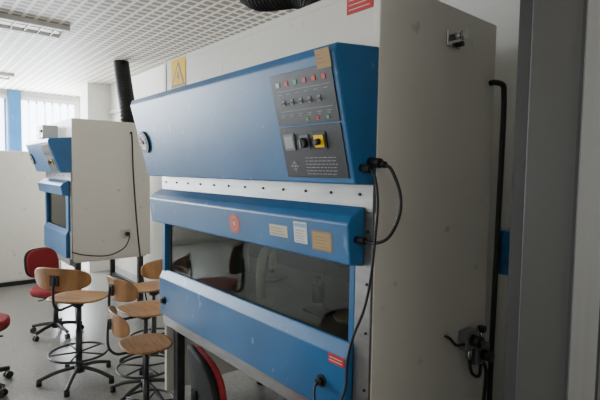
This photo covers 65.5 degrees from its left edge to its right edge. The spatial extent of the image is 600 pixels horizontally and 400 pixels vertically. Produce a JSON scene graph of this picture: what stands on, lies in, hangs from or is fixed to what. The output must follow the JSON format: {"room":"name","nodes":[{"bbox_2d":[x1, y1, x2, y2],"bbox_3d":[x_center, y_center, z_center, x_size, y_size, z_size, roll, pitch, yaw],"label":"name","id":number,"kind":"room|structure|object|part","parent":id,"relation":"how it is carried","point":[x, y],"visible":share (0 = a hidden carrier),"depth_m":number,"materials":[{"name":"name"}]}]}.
{"room":"laboratory","nodes":[
{"label":"laboratory","id":0,"kind":"room"},
{"bbox_2d":[0,89,79,150],"bbox_3d":[-5.971,-0.330,6.310,5.600,2.700,0.100,-2,5,-40],"label":"wall","id":1,"kind":"structure","parent":0,"point":[76,100],"depth_m":7.67,"materials":[{"name":"white paint"}]},
{"bbox_2d":[4,99,6,150],"bbox_3d":[-5.269,-0.778,6.869,1.620,1.650,0.060,-2,5,-40],"label":"window","id":2,"kind":"structure","parent":1,"relation":"in","point":[4,99],"depth_m":7.33,"materials":[{"name":"white glass"}]},
{"bbox_2d":[0,95,6,150],"bbox_3d":[-5.201,-0.802,6.787,1.622,1.610,0.050,-2,5,-40],"label":"window blind","id":3,"kind":"object","parent":2,"relation":"attached to","point":[2,97],"visible":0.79,"depth_m":7.25,"materials":[{"name":"white fabric"}]},
{"bbox_2d":[7,89,21,150],"bbox_3d":[-4.502,-0.372,7.389,0.160,2.700,0.140,-2,5,-40],"label":"trim","id":4,"kind":"structure","parent":1,"relation":"attached to","point":[13,96],"depth_m":7.28,"materials":[{"name":"blue paint"}]},
{"bbox_2d":[21,101,68,135],"bbox_3d":[-4.197,-0.817,7.770,0.780,1.650,0.060,-2,5,-40],"label":"window","id":5,"kind":"structure","parent":1,"relation":"in","point":[28,101],"depth_m":7.71,"materials":[{"name":"white glass"}]},
{"bbox_2d":[21,97,74,150],"bbox_3d":[-4.129,-0.841,7.688,0.785,1.610,0.050,-2,5,-40],"label":"window blind","id":6,"kind":"object","parent":5,"relation":"attached to","point":[24,100],"visible":0.45,"depth_m":7.55,"materials":[{"name":"grey plastic"}]},
{"bbox_2d":[0,261,286,399],"bbox_3d":[-2.679,1.360,2.465,5.800,0.100,10.400,-2,5,-40],"label":"floor","id":7,"kind":"structure","parent":0,"point":[27,359],"depth_m":3.72,"materials":[{"name":"plastic"}]},
{"bbox_2d":[0,313,13,397],"bbox_3d":[-2.177,0.853,3.064,0.539,0.855,0.567,2,4,10],"label":"office chair","id":8,"kind":"object","parent":7,"relation":"on","point":[4,318],"visible":1,"depth_m":3.15,"materials":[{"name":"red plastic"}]},
{"bbox_3d":[-2.198,0.825,3.066,0.450,0.064,0.420,2,4,10],"label":"seat","id":9,"kind":"part","parent":8,"relation":"part of","materials":[{"name":"red fabric"}]},
{"bbox_2d":[0,150,61,286],"bbox_3d":[-3.980,0.230,5.869,1.650,1.700,0.600,-2,5,-40],"label":"wall","id":10,"kind":"structure","parent":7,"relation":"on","point":[22,204],"depth_m":5.86,"materials":[{"name":"white paint"}]},
{"bbox_2d":[24,247,83,340],"bbox_3d":[-2.212,0.828,4.196,0.454,0.766,0.431,2,4,20],"label":"office chair","id":11,"kind":"object","parent":7,"relation":"on","point":[44,257],"visible":0.81,"depth_m":4.19,"materials":[{"name":"red fabric"}]},
{"bbox_3d":[-2.353,0.568,4.251,0.064,0.246,0.317,2,4,20],"label":"backrest","id":12,"kind":"part","parent":11,"relation":"part of","materials":[{"name":"red fabric"}]},
{"bbox_3d":[-2.206,0.802,4.210,0.336,0.058,0.360,2,4,20],"label":"seat","id":13,"kind":"part","parent":11,"relation":"part of","materials":[{"name":"red fabric"}]},
{"bbox_2d":[35,267,113,397],"bbox_3d":[-1.539,0.853,3.283,0.488,0.848,0.518,2,4,10],"label":"stool","id":14,"kind":"object","parent":7,"relation":"on","point":[71,281],"visible":0.99,"depth_m":3.20,"materials":[{"name":"brown wood"}]},
{"bbox_3d":[-1.590,0.518,3.075,0.420,0.156,0.093,2,4,10],"label":"backrest","id":15,"kind":"part","parent":14,"relation":"part of","materials":[{"name":"brown wood"}]},
{"bbox_3d":[-1.559,0.685,3.280,0.380,0.040,0.350,2,4,10],"label":"seat","id":16,"kind":"part","parent":14,"relation":"part of","materials":[{"name":"brown wood"}]},
{"bbox_2d":[26,118,149,320],"bbox_3d":[-2.254,0.176,4.984,0.964,1.970,1.146,-2,5,-40],"label":"tall cabinet","id":17,"kind":"object","parent":7,"relation":"on","point":[87,186],"visible":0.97,"depth_m":4.64,"materials":[{"name":"white metal"}]},
{"bbox_3d":[-2.405,-0.467,4.429,0.048,0.123,0.315,-2,5,-40],"label":"control panel","id":18,"kind":"part","parent":17,"relation":"part of","materials":[{"name":"grey metal"}]},
{"bbox_2d":[37,125,57,138],"bbox_3d":[-2.581,-0.689,4.753,0.155,0.130,0.260,-2,5,-40],"label":"recorder","id":19,"kind":"object","parent":17,"relation":"on","point":[43,131],"visible":0.94,"depth_m":4.66,"materials":[{"name":"grey plastic"}]},
{"bbox_2d":[26,137,71,172],"bbox_3d":[-2.569,-0.453,4.741,0.204,0.334,1.040,-2,5,-40],"label":"hood","id":20,"kind":"object","parent":17,"relation":"attached to","point":[48,155],"depth_m":4.40,"materials":[{"name":"blue metal"}]},
{"bbox_3d":[-2.372,-0.341,4.468,0.049,0.125,0.315,-2,5,-40],"label":"control panel","id":21,"kind":"part","parent":17,"relation":"part of","materials":[{"name":"grey metal"}]},
{"bbox_2d":[38,178,69,195],"bbox_3d":[-2.548,-0.140,4.805,0.082,0.152,1.005,-2,5,-40],"label":"lamp","id":22,"kind":"object","parent":17,"relation":"attached to","point":[60,186],"depth_m":4.63,"materials":[{"name":"blue metal"}]},
{"bbox_3d":[-2.540,0.404,4.860,0.037,0.279,0.933,-2,5,-40],"label":"panel","id":23,"kind":"part","parent":17,"relation":"part of","materials":[{"name":"blue metal"}]},
{"bbox_3d":[-2.183,0.897,4.591,0.060,0.580,0.060,-2,5,-40],"label":"leg","id":24,"kind":"part","parent":17,"relation":"part of","materials":[{"name":"paint"}]},
{"bbox_3d":[-2.275,0.830,5.661,0.060,0.580,0.060,-2,5,-40],"label":"leg","id":25,"kind":"part","parent":17,"relation":"part of","materials":[{"name":"paint"}]},
{"bbox_2d":[113,60,134,122],"bbox_3d":[-1.905,-1.195,5.063,0.176,0.789,0.591,-1,4,-30],"label":"duct","id":26,"kind":"object","parent":17,"relation":"on","point":[124,87],"visible":0.83,"depth_m":4.94,"materials":[{"name":"black plastic"}]},
{"bbox_2d":[122,229,130,237],"bbox_3d":[-1.763,0.343,4.752,0.080,0.080,0.069,-2,5,-40],"label":"power socket","id":27,"kind":"object","parent":17,"relation":"attached to","point":[126,233],"depth_m":4.74,"materials":[{"name":"grey plastic"}]},
{"bbox_2d":[130,131,146,299],"bbox_3d":[-1.651,0.237,4.809,0.187,1.870,0.028,0,4,-12],"label":"power cable","id":28,"kind":"object","parent":17,"relation":"hanging from","point":[131,133],"visible":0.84,"depth_m":4.78,"materials":[{"name":"black rubber"}]},
{"bbox_3d":[-1.708,0.880,4.990,0.060,0.580,0.060,-2,5,-40],"label":"leg","id":29,"kind":"part","parent":17,"relation":"part of","materials":[{"name":"paint"}]},
{"bbox_2d":[106,274,164,399],"bbox_3d":[-1.006,0.883,3.063,0.464,0.831,0.492,4,5,45],"label":"stool","id":30,"kind":"object","parent":7,"relation":"on","point":[119,290],"visible":0.84,"depth_m":3.00,"materials":[{"name":"brown wood"}]},
{"bbox_3d":[-1.147,0.550,2.928,0.399,0.153,0.088,4,5,45],"label":"backrest","id":31,"kind":"part","parent":30,"relation":"part of","materials":[{"name":"brown wood"}]},
{"bbox_3d":[-1.017,0.719,3.072,0.361,0.039,0.332,4,5,45],"label":"seat","id":32,"kind":"part","parent":30,"relation":"part of","materials":[{"name":"brown wood"}]},
{"bbox_2d":[106,305,174,399],"bbox_3d":[-0.866,0.959,2.629,0.414,0.738,0.390,-1,4,-32],"label":"stool","id":33,"kind":"object","parent":7,"relation":"on","point":[142,344],"visible":1,"depth_m":2.62,"materials":[{"name":"brown wood"}]},
{"bbox_3d":[-1.003,0.660,2.545,0.074,0.136,0.336,-1,4,-32],"label":"backrest","id":34,"kind":"part","parent":33,"relation":"part of","materials":[{"name":"brown wood"}]},
{"bbox_3d":[-0.871,0.812,2.638,0.280,0.034,0.304,-1,4,-32],"label":"seat","id":35,"kind":"part","parent":33,"relation":"part of","materials":[{"name":"brown wood"}]},
{"bbox_2d":[119,259,164,375],"bbox_3d":[-1.119,0.838,3.638,0.492,0.848,0.464,4,5,40],"label":"stool","id":36,"kind":"object","parent":7,"relation":"on","point":[153,269],"visible":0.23,"depth_m":3.55,"materials":[{"name":"brown wood"}]},
{"bbox_3d":[-1.133,0.672,3.612,0.332,0.040,0.361,4,5,40],"label":"seat","id":37,"kind":"part","parent":36,"relation":"part of","materials":[{"name":"brown wood"}]},
{"bbox_3d":[-0.986,0.503,3.481,0.088,0.156,0.399,4,5,40],"label":"backrest","id":38,"kind":"part","parent":36,"relation":"part of","materials":[{"name":"brown wood"}]},
{"bbox_2d":[187,345,226,399],"bbox_3d":[-0.199,0.966,1.793,0.454,0.846,0.431,-1,4,-28],"label":"office chair","id":39,"kind":"object","parent":7,"relation":"on","point":[206,380],"visible":1,"depth_m":1.62,"materials":[{"name":"black plastic"}]},
{"bbox_2d":[131,0,496,399],"bbox_3d":[-0.054,0.285,2.364,0.974,2.140,1.770,-2,5,-40],"label":"tall cabinet","id":40,"kind":"object","parent":7,"relation":"on","point":[257,137],"visible":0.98,"depth_m":1.83,"materials":[{"name":"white metal"}]},
{"bbox_2d":[160,297,165,304],"bbox_3d":[-0.817,0.599,2.772,0.023,0.048,0.048,-2,5,-40],"label":"socket","id":41,"kind":"object","parent":40,"relation":"attached to","point":[163,299],"depth_m":2.77,"materials":[{"name":"black plastic"}]},
{"bbox_3d":[-0.748,1.024,2.889,0.060,0.580,0.060,-2,5,-40],"label":"leg","id":42,"kind":"part","parent":40,"relation":"part of","materials":[{"name":"paint"}]},
{"bbox_2d":[131,42,378,184],"bbox_3d":[-0.361,-0.322,2.119,0.204,0.452,1.680,-2,5,-40],"label":"hood","id":43,"kind":"object","parent":40,"relation":"attached to","point":[309,117],"depth_m":1.72,"materials":[{"name":"blue metal"}]},
{"bbox_3d":[-0.333,0.599,2.242,0.037,0.279,1.573,-2,5,-40],"label":"panel","id":44,"kind":"part","parent":40,"relation":"part of","materials":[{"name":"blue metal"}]},
{"bbox_2d":[150,189,363,265],"bbox_3d":[-0.341,0.080,2.189,0.082,0.202,1.645,-2,5,-40],"label":"lamp","id":45,"kind":"object","parent":40,"relation":"attached to","point":[325,229],"depth_m":1.88,"materials":[{"name":"blue metal"}]},
{"bbox_2d":[246,246,296,306],"bbox_3d":[-0.154,0.349,2.526,0.184,0.390,0.255,3,4,30],"label":"microscope","id":46,"kind":"object","parent":40,"relation":"in","point":[272,297],"visible":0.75,"depth_m":2.46,"materials":[{"name":"grey metal"}]},
{"bbox_3d":[-0.184,0.376,2.478,0.050,0.301,0.140,3,4,30],"label":"arm","id":47,"kind":"part","parent":46,"relation":"part of","materials":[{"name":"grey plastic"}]},
{"bbox_2d":[239,0,320,11],"bbox_3d":[-0.126,-1.084,2.387,0.166,0.604,0.876,-2,5,-40],"label":"duct","id":48,"kind":"object","parent":40,"relation":"on","point":[257,5],"visible":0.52,"depth_m":2.34,"materials":[{"name":"black rubber"}]},
{"bbox_3d":[0.009,-0.201,1.608,0.034,0.052,0.050,-2,5,-40],"label":"rotary knob","id":49,"kind":"part","parent":40,"relation":"part of","materials":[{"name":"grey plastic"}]},
{"bbox_3d":[0.009,-0.344,1.562,0.048,0.174,0.315,-2,5,-40],"label":"control panel","id":50,"kind":"part","parent":40,"relation":"part of","materials":[{"name":"grey metal"}]},
{"bbox_3d":[0.043,-0.165,1.603,0.049,0.176,0.315,-2,5,-40],"label":"control panel","id":51,"kind":"part","parent":40,"relation":"part of","materials":[{"name":"grey metal"}]},
{"bbox_2d":[312,276,322,302],"bbox_3d":[0.098,0.482,2.513,0.064,0.135,0.064,-2,5,-40],"label":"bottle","id":52,"kind":"object","parent":40,"relation":"on","point":[317,286],"visible":0.92,"depth_m":2.49,"materials":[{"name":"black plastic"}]},
{"bbox_2d":[312,131,327,149],"bbox_3d":[0.060,-0.197,1.547,0.034,0.057,0.065,-2,5,-40],"label":"switch","id":53,"kind":"object","parent":40,"relation":"attached to","point":[319,138],"depth_m":1.54,"materials":[{"name":"yellow plastic"}]},
{"bbox_2d":[315,374,325,386],"bbox_3d":[0.071,0.667,1.718,0.023,0.048,0.048,-2,5,-40],"label":"socket","id":54,"kind":"object","parent":40,"relation":"attached to","point":[320,378],"depth_m":1.71,"materials":[{"name":"black plastic"}]},
{"bbox_3d":[0.076,0.145,1.641,0.008,0.070,0.105,-2,5,-40],"label":"rating plate","id":55,"kind":"part","parent":40,"relation":"part of","materials":[{"name":"beige paper"}]},
{"bbox_2d":[303,259,349,316],"bbox_3d":[0.142,0.354,2.268,0.100,0.420,0.276,-2,5,-40],"label":"stand","id":56,"kind":"object","parent":40,"relation":"on","point":[321,311],"visible":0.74,"depth_m":2.33,"materials":[{"name":"paint"}]},
{"bbox_3d":[0.121,0.342,2.339,0.014,0.405,0.014,-2,5,-40],"label":"rod","id":57,"kind":"part","parent":56,"relation":"part of","materials":[{"name":"silver metal"}]},
{"bbox_2d":[333,310,348,324],"bbox_3d":[0.263,0.561,2.226,0.210,0.017,0.210,-2,5,-40],"label":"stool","id":58,"kind":"object","parent":40,"relation":"on","point":[342,317],"visible":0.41,"depth_m":2.23,"materials":[{"name":"brown wood"}]},
{"bbox_2d":[313,164,378,399],"bbox_3d":[0.135,0.309,1.570,0.062,0.860,0.277,-2,5,-40],"label":"power cable","id":59,"kind":"object","parent":40,"relation":"hanging from","point":[365,168],"visible":1,"depth_m":1.49,"materials":[{"name":"black rubber"}]},
{"bbox_2d":[354,157,402,244],"bbox_3d":[0.254,0.006,1.494,0.048,0.288,0.171,-2,5,-40],"label":"power cable","id":60,"kind":"object","parent":40,"relation":"attached to","point":[375,162],"visible":0.99,"depth_m":1.47,"materials":[{"name":"black rubber"}]},
{"bbox_2d":[487,79,506,399],"bbox_3d":[0.834,0.438,2.053,0.107,1.902,0.036,-2,4,-36],"label":"drain pipe","id":61,"kind":"object","parent":40,"relation":"attached to","point":[500,83],"visible":0.96,"depth_m":2.05,"materials":[{"name":"black rubber"}]},
{"bbox_2d":[0,0,297,97],"bbox_3d":[-2.635,-1.434,2.294,5.800,0.100,10.400,-2,5,-40],"label":"ceiling","id":62,"kind":"structure","parent":0,"point":[146,34],"depth_m":4.23,"materials":[{"name":"white metal"}]},
{"bbox_2d":[0,72,13,79],"bbox_3d":[-4.214,-1.603,5.797,1.100,0.040,0.320,-2,5,-40],"label":"recessed light","id":63,"kind":"object","parent":62,"relation":"in","point":[4,76],"visible":1,"depth_m":6.02,"materials":[{"name":"white metal"}]},
{"bbox_2d":[0,13,69,38],"bbox_3d":[-2.476,-1.450,3.736,1.100,0.040,0.320,-2,5,-40],"label":"recessed light","id":64,"kind":"object","parent":62,"relation":"in","point":[7,21],"visible":1,"depth_m":3.92,"materials":[{"name":"white metal"}]},
{"bbox_2d":[80,0,519,399],"bbox_3d":[-0.476,-0.115,4.212,0.100,2.700,10.400,-2,5,-40],"label":"wall","id":65,"kind":"structure","parent":0,"point":[504,14],"depth_m":2.38,"materials":[{"name":"white paint"}]},
{"bbox_2d":[80,83,110,271],"bbox_3d":[-3.002,-0.318,6.882,0.320,2.700,0.350,-2,5,-40],"label":"column","id":66,"kind":"structure","parent":65,"relation":"attached to","point":[95,99],"depth_m":6.71,"materials":[{"name":"white paint"}]},
{"bbox_2d":[108,107,119,114],"bbox_3d":[-1.416,-1.151,5.177,0.040,0.060,5.400,-2,5,-40],"label":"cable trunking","id":67,"kind":"object","parent":65,"relation":"attached to","point":[116,110],"visible":0.02,"depth_m":6.59,"materials":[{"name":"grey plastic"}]},
{"bbox_2d":[115,265,147,282],"bbox_3d":[-0.541,1.189,4.255,0.015,0.090,10.200,-2,5,-40],"label":"baseboard","id":68,"kind":"structure","parent":65,"relation":"attached to","point":[125,273],"depth_m":6.42,"materials":[{"name":"grey plastic"}]},
{"bbox_2d":[498,229,509,274],"bbox_3d":[1.008,0.234,2.158,0.290,0.200,0.085,-2,5,-40],"label":"box","id":69,"kind":"object","parent":65,"relation":"attached to","point":[505,234],"visible":0.16,"depth_m":2.09,"materials":[{"name":"blue plastic"}]},
{"bbox_3d":[1.128,0.162,0.092,0.120,2.700,1.815,-2,5,-40],"label":"wall partition","id":70,"kind":"structure","parent":0,"visible":0},
{"bbox_2d":[503,0,599,399],"bbox_3d":[0.486,0.106,0.842,0.175,2.700,0.161,-2,5,-40],"label":"trim","id":71,"kind":"structure","parent":70,"relation":"attached to","point":[552,339],"depth_m":0.79,"materials":[{"name":"grey metal"}]}
]}

